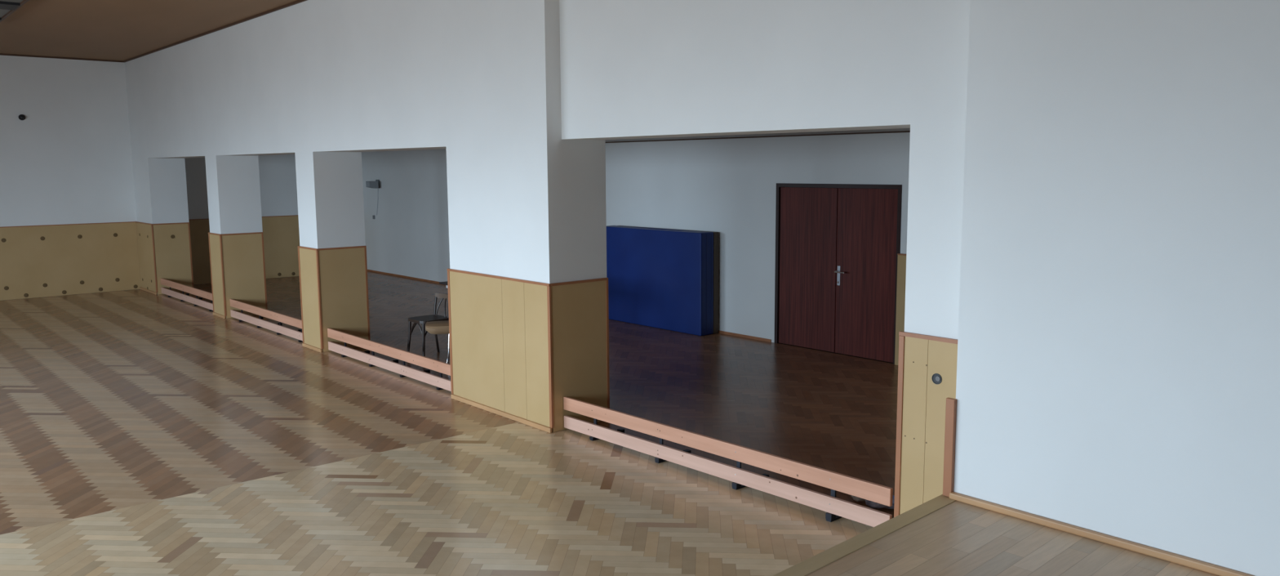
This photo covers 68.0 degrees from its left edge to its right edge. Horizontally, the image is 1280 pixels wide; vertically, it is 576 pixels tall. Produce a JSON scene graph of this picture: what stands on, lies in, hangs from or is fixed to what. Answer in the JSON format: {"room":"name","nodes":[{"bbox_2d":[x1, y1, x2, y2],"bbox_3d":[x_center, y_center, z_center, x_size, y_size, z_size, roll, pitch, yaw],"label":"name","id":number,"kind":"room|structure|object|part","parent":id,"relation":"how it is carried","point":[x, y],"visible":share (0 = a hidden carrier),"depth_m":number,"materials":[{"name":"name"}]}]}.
{"room":"community hall","nodes":[
{"label":"community hall","id":0,"kind":"room"},
{"bbox_2d":[0,0,297,60],"bbox_3d":[-4.981,-2.706,5.493,10.211,0.120,24.063,-7,10,-41],"label":"ceiling","id":1,"kind":"structure","parent":0,"point":[102,29],"depth_m":12.82,"materials":[{"name":"brown wood"}]},
{"bbox_2d":[0,0,29,22],"bbox_3d":[-7.736,-3.284,10.983,0.830,0.100,3.200,-7,10,-41],"label":"light","id":2,"kind":"object","parent":1,"relation":"attached to","point":[7,7],"visible":1,"depth_m":10.89,"materials":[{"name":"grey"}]},
{"bbox_2d":[0,0,22,17],"bbox_3d":[-7.736,-3.299,10.982,0.770,0.070,3.140,-7,10,-41],"label":"diffuser","id":3,"kind":"object","parent":2,"relation":"attached to","point":[7,7],"depth_m":10.89,"materials":[{"name":"grey"}]},
{"bbox_2d":[0,54,297,297],"bbox_3d":[-11.179,-1.811,16.112,13.974,4.286,0.200,-7,10,-41],"label":"wall","id":4,"kind":"structure","parent":0,"point":[69,160],"depth_m":16.87,"materials":[{"name":"white paint"}]},
{"bbox_2d":[18,114,25,119],"bbox_3d":[-10.608,-2.932,16.288,0.100,0.098,0.080,-7,10,-41],"label":"wall fixture","id":5,"kind":"object","parent":4,"relation":"attached to","point":[21,117],"visible":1,"depth_m":16.28,"materials":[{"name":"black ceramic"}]},
{"bbox_2d":[0,53,123,62],"bbox_3d":[-12.888,-3.703,14.225,9.278,0.028,0.022,-7,10,-41],"label":"trim","id":6,"kind":"structure","parent":4,"relation":"attached to","point":[2,54],"depth_m":16.59,"materials":[{"name":"brown wood"}]},
{"bbox_2d":[0,221,140,300],"bbox_3d":[-12.850,-0.195,14.685,9.290,1.265,0.028,-7,10,-41],"label":"wainscot panel","id":7,"kind":"object","parent":4,"relation":"attached to","point":[66,259],"visible":1,"depth_m":16.95,"materials":[{"name":"brown wood"}]},
{"bbox_2d":[188,214,299,284],"bbox_3d":[-7.447,-0.835,19.367,3.843,1.265,0.028,-7,10,-41],"label":"wainscot panel","id":8,"kind":"object","parent":4,"relation":"attached to","point":[281,233],"visible":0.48,"depth_m":19.32,"materials":[{"name":"brown wood"}]},
{"bbox_2d":[0,271,897,575],"bbox_3d":[-5.107,1.114,9.466,13.924,0.100,18.263,-7,10,-41],"label":"floor","id":9,"kind":"structure","parent":0,"point":[143,433],"depth_m":7.45,"materials":[{"name":"brown wood"}]},
{"bbox_2d":[160,277,213,311],"bbox_3d":[-7.435,0.099,15.934,0.342,0.292,3.135,-7,10,-41],"label":"barrier","id":10,"kind":"object","parent":9,"relation":"on","point":[184,297],"visible":0.77,"depth_m":15.84,"materials":[{"name":"brown wood"}]},
{"bbox_2d":[229,298,302,342],"bbox_3d":[-5.061,0.430,13.239,0.342,0.292,2.946,-7,10,-41],"label":"barrier","id":11,"kind":"object","parent":9,"relation":"on","point":[260,322],"visible":0.84,"depth_m":13.09,"materials":[{"name":"brown wood"}]},
{"bbox_2d":[327,328,451,391],"bbox_3d":[-2.681,0.762,10.538,0.342,0.292,3.077,-7,10,-41],"label":"barrier","id":12,"kind":"object","parent":9,"relation":"on","point":[442,383],"visible":0.84,"depth_m":10.32,"materials":[{"name":"brown wood"}]},
{"bbox_2d":[406,293,448,355],"bbox_3d":[-2.483,0.452,11.233,0.456,0.732,0.388,-7,10,-44],"label":"bentwood chair","id":13,"kind":"object","parent":9,"relation":"on","point":[423,319],"visible":0.72,"depth_m":11.21,"materials":[{"name":"brown"}]},
{"bbox_3d":[-2.737,0.601,11.232,0.076,0.439,0.036,0,7,1],"label":"leg","id":14,"kind":"part","parent":13,"relation":"part of","materials":[{"name":"brown"}]},
{"bbox_3d":[-2.510,0.629,10.999,0.038,0.439,0.074,0,7,1],"label":"leg","id":15,"kind":"part","parent":13,"relation":"part of","materials":[{"name":"brown"}]},
{"bbox_3d":[-2.497,0.368,11.209,0.400,0.030,0.380,-7,10,-44],"label":"seat","id":16,"kind":"part","parent":13,"relation":"part of","materials":[{"name":"brown wood"}]},
{"bbox_3d":[-2.459,0.445,11.473,0.039,0.685,0.082,3,8,24],"label":"leg","id":17,"kind":"part","parent":13,"relation":"part of","materials":[{"name":"brown"}]},
{"bbox_3d":[-2.338,0.102,11.332,0.046,0.063,0.330,-7,10,-44],"label":"rail","id":18,"kind":"part","parent":13,"relation":"part of","materials":[{"name":"brown"}]},
{"bbox_2d":[425,320,449,363],"bbox_3d":[-2.067,0.635,10.610,0.620,0.522,0.362,-2,7,-9],"label":"stool","id":19,"kind":"object","parent":9,"relation":"on","point":[432,326],"visible":0.38,"depth_m":10.41,"materials":[{"name":"brown wood"}]},
{"bbox_3d":[-2.068,0.430,10.583,0.620,0.109,0.362,-2,7,-9],"label":"seat","id":20,"kind":"part","parent":19,"relation":"part of","materials":[{"name":"brown wood"}]},
{"bbox_3d":[-2.119,0.662,10.468,0.074,0.506,0.074,-2,7,-9],"label":"leg","id":21,"kind":"part","parent":19,"relation":"part of","materials":[{"name":"silver metal"}]},
{"bbox_2d":[439,280,448,288],"bbox_3d":[-1.913,0.316,12.206,0.750,0.740,1.300,-7,10,-41],"label":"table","id":22,"kind":"object","parent":9,"relation":"on","point":[440,282],"visible":0.09,"depth_m":12.37,"materials":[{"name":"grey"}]},
{"bbox_2d":[606,225,718,335],"bbox_3d":[0.244,-0.148,13.261,0.348,1.361,2.058,-7,10,-41],"label":"mat","id":23,"kind":"object","parent":9,"relation":"on","point":[659,277],"visible":0.84,"depth_m":12.92,"materials":[{"name":"blue plastic"}]},
{"bbox_2d":[563,395,893,526],"bbox_3d":[0.537,1.187,6.951,0.342,0.322,3.241,-7,10,-41],"label":"bench","id":24,"kind":"object","parent":9,"relation":"on","point":[836,508],"visible":0.98,"depth_m":6.54,"materials":[{"name":"brown wood"}]},
{"bbox_2d":[848,493,894,508],"bbox_3d":[1.537,1.370,6.254,0.386,0.118,0.168,7,10,44],"label":"plastic bag","id":25,"kind":"object","parent":9,"relation":"on","point":[872,504],"visible":0.19,"depth_m":6.17,"materials":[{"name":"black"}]},
{"bbox_2d":[361,132,910,342],"bbox_3d":[0.153,-0.775,13.734,0.200,2.686,18.463,-7,10,-41],"label":"wall","id":26,"kind":"structure","parent":0,"point":[727,187],"depth_m":12.66,"materials":[{"name":"white paint"}]},
{"bbox_2d":[365,179,379,214],"bbox_3d":[-5.561,-1.886,19.835,0.248,0.752,0.306,-7,10,-41],"label":"wall lamp","id":27,"kind":"object","parent":26,"relation":"attached to","point":[375,184],"visible":1,"depth_m":19.70,"materials":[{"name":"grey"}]},
{"bbox_3d":[-5.658,-2.157,19.725,0.006,0.105,0.170,-7,10,-41],"label":"lamp glass","id":28,"kind":"part","parent":27,"relation":"part of","materials":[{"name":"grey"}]},
{"bbox_2d":[367,269,771,342],"bbox_3d":[-2.168,0.137,16.373,0.014,0.035,11.631,-7,10,-41],"label":"baseboard","id":29,"kind":"structure","parent":26,"relation":"attached to","point":[375,271],"depth_m":12.66,"materials":[{"name":"brown wood"}]},
{"bbox_2d":[605,130,910,142],"bbox_3d":[-0.004,-2.098,13.567,0.018,0.016,18.263,-7,10,-41],"label":"trim","id":30,"kind":"structure","parent":26,"relation":"attached to","point":[895,131],"depth_m":11.73,"materials":[{"name":"brown"}]},
{"bbox_2d":[774,182,902,364],"bbox_3d":[2.304,-0.221,11.204,0.162,2.005,1.794,-7,10,-41],"label":"door","id":31,"kind":"structure","parent":26,"relation":"in","point":[837,246],"depth_m":11.16,"materials":[{"name":"brown wood"}]},
{"bbox_3d":[2.338,-0.145,11.161,0.008,0.235,0.042,-7,10,-41],"label":"handle plate","id":32,"kind":"part","parent":31,"relation":"part of","materials":[{"name":"silver metal"}]},
{"bbox_3d":[2.345,-0.188,11.088,0.068,0.024,0.140,-7,10,-41],"label":"handle lever","id":33,"kind":"part","parent":31,"relation":"part of","materials":[{"name":"silver metal"}]},
{"bbox_2d":[894,253,906,364],"bbox_3d":[4.434,0.458,8.767,0.054,1.249,4.778,-7,10,-41],"label":"wainscot panel","id":34,"kind":"object","parent":26,"relation":"attached to","point":[901,260],"visible":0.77,"depth_m":10.48,"materials":[{"name":"beige wood"}]},
{"bbox_2d":[124,0,1279,575],"bbox_3d":[-1.288,-0.940,8.830,0.611,4.286,23.863,-7,10,-41],"label":"wall","id":35,"kind":"structure","parent":0,"point":[1118,359],"depth_m":5.01,"materials":[{"name":"white paint"}]},
{"bbox_2d":[135,221,157,294],"bbox_3d":[-9.005,-0.557,17.293,0.036,1.266,1.086,-7,10,-41],"label":"wainscot panel","id":36,"kind":"object","parent":35,"relation":"attached to","point":[145,240],"visible":1,"depth_m":17.26,"materials":[{"name":"brown wood"}]},
{"bbox_2d":[152,222,193,294],"bbox_3d":[-8.411,-0.537,17.107,0.610,1.265,0.020,-7,10,-41],"label":"wainscot panel","id":37,"kind":"object","parent":35,"relation":"attached to","point":[172,242],"visible":0.91,"depth_m":17.10,"materials":[{"name":"brown wood"}]},
{"bbox_2d":[123,0,306,62],"bbox_3d":[-5.086,-3.518,12.376,0.022,0.028,13.092,-7,10,-41],"label":"trim","id":38,"kind":"structure","parent":35,"relation":"attached to","point":[297,1],"depth_m":13.15,"materials":[{"name":"brown wood"}]},
{"bbox_2d":[208,231,226,318],"bbox_3d":[-6.394,-0.193,14.329,0.036,1.266,0.554,-7,10,-41],"label":"wainscot panel","id":39,"kind":"object","parent":35,"relation":"attached to","point":[215,239],"visible":1,"depth_m":14.31,"materials":[{"name":"beige wood"}]},
{"bbox_2d":[221,231,267,318],"bbox_3d":[-5.975,-0.198,14.342,0.610,1.265,0.020,-7,10,-41],"label":"wainscot panel","id":40,"kind":"object","parent":35,"relation":"attached to","point":[243,253],"visible":0.81,"depth_m":14.33,"materials":[{"name":"beige wood"}]},
{"bbox_2d":[297,245,323,352],"bbox_3d":[-4.070,0.131,11.691,0.036,1.266,0.592,-7,10,-41],"label":"wainscot panel","id":41,"kind":"object","parent":35,"relation":"attached to","point":[308,260],"visible":1,"depth_m":11.68,"materials":[{"name":"beige wood"}]},
{"bbox_2d":[318,245,370,351],"bbox_3d":[-3.638,0.128,11.689,0.610,1.265,0.020,-7,10,-41],"label":"wainscot panel","id":42,"kind":"object","parent":35,"relation":"attached to","point":[343,271],"visible":0.81,"depth_m":11.68,"materials":[{"name":"beige wood"}]},
{"bbox_2d":[447,268,553,432],"bbox_3d":[-1.293,0.518,8.539,0.036,1.266,1.666,-7,10,-41],"label":"wainscot panel","id":43,"kind":"object","parent":35,"relation":"attached to","point":[500,326],"visible":1,"depth_m":8.47,"materials":[{"name":"beige wood"}]},
{"bbox_2d":[551,277,609,431],"bbox_3d":[-0.507,0.564,8.136,0.610,1.265,0.020,-7,10,-41],"label":"wainscot panel","id":44,"kind":"object","parent":35,"relation":"attached to","point":[580,308],"visible":0.81,"depth_m":8.12,"materials":[{"name":"beige wood"}]},
{"bbox_2d":[773,493,955,575],"bbox_3d":[-1.661,1.591,2.009,9.312,0.034,0.098,-7,10,-43],"label":"trim","id":45,"kind":"structure","parent":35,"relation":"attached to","point":[838,551],"depth_m":4.62,"materials":[{"name":"brown wood"}]},
{"bbox_2d":[893,330,957,516],"bbox_3d":[1.661,0.899,5.420,0.022,1.265,0.446,-7,10,-41],"label":"wainscot panel","id":46,"kind":"object","parent":35,"relation":"attached to","point":[927,363],"visible":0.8,"depth_m":5.45,"materials":[{"name":"beige wood"}]},
{"bbox_2d":[931,373,942,384],"bbox_3d":[1.673,0.512,5.346,0.004,0.062,0.062,-7,10,-41],"label":"socket","id":47,"kind":"object","parent":46,"relation":"attached to","point":[936,378],"depth_m":5.34,"materials":[{"name":"grey plastic"}]},
{"bbox_2d":[942,397,956,496],"bbox_3d":[1.684,0.868,5.159,0.026,0.546,0.052,-7,10,-41],"label":"wooden lath","id":48,"kind":"object","parent":35,"relation":"attached to","point":[951,403],"visible":1,"depth_m":5.15,"materials":[{"name":"brown wood"}]},
{"bbox_2d":[949,491,1253,575],"bbox_3d":[3.948,1.443,2.618,0.036,0.036,6.848,-7,10,-41],"label":"baseboard","id":49,"kind":"structure","parent":35,"relation":"attached to","point":[1154,552],"depth_m":4.56,"materials":[{"name":"brown wood"}]},
{"bbox_2d":[604,128,910,142],"bbox_3d":[-1.376,-2.003,12.370,4.063,0.120,18.663,-7,10,-41],"label":"ceiling","id":50,"kind":"structure","parent":0,"point":[892,129],"depth_m":11.26,"materials":[{"name":"grey paint"}]},
{"bbox_2d":[807,500,1218,575],"bbox_3d":[0.476,1.891,-0.416,9.300,0.030,6.805,-7,10,-41],"label":"floor","id":51,"kind":"structure","parent":0,"point":[958,538],"depth_m":4.43,"materials":[{"name":"beige wood"}]}
]}

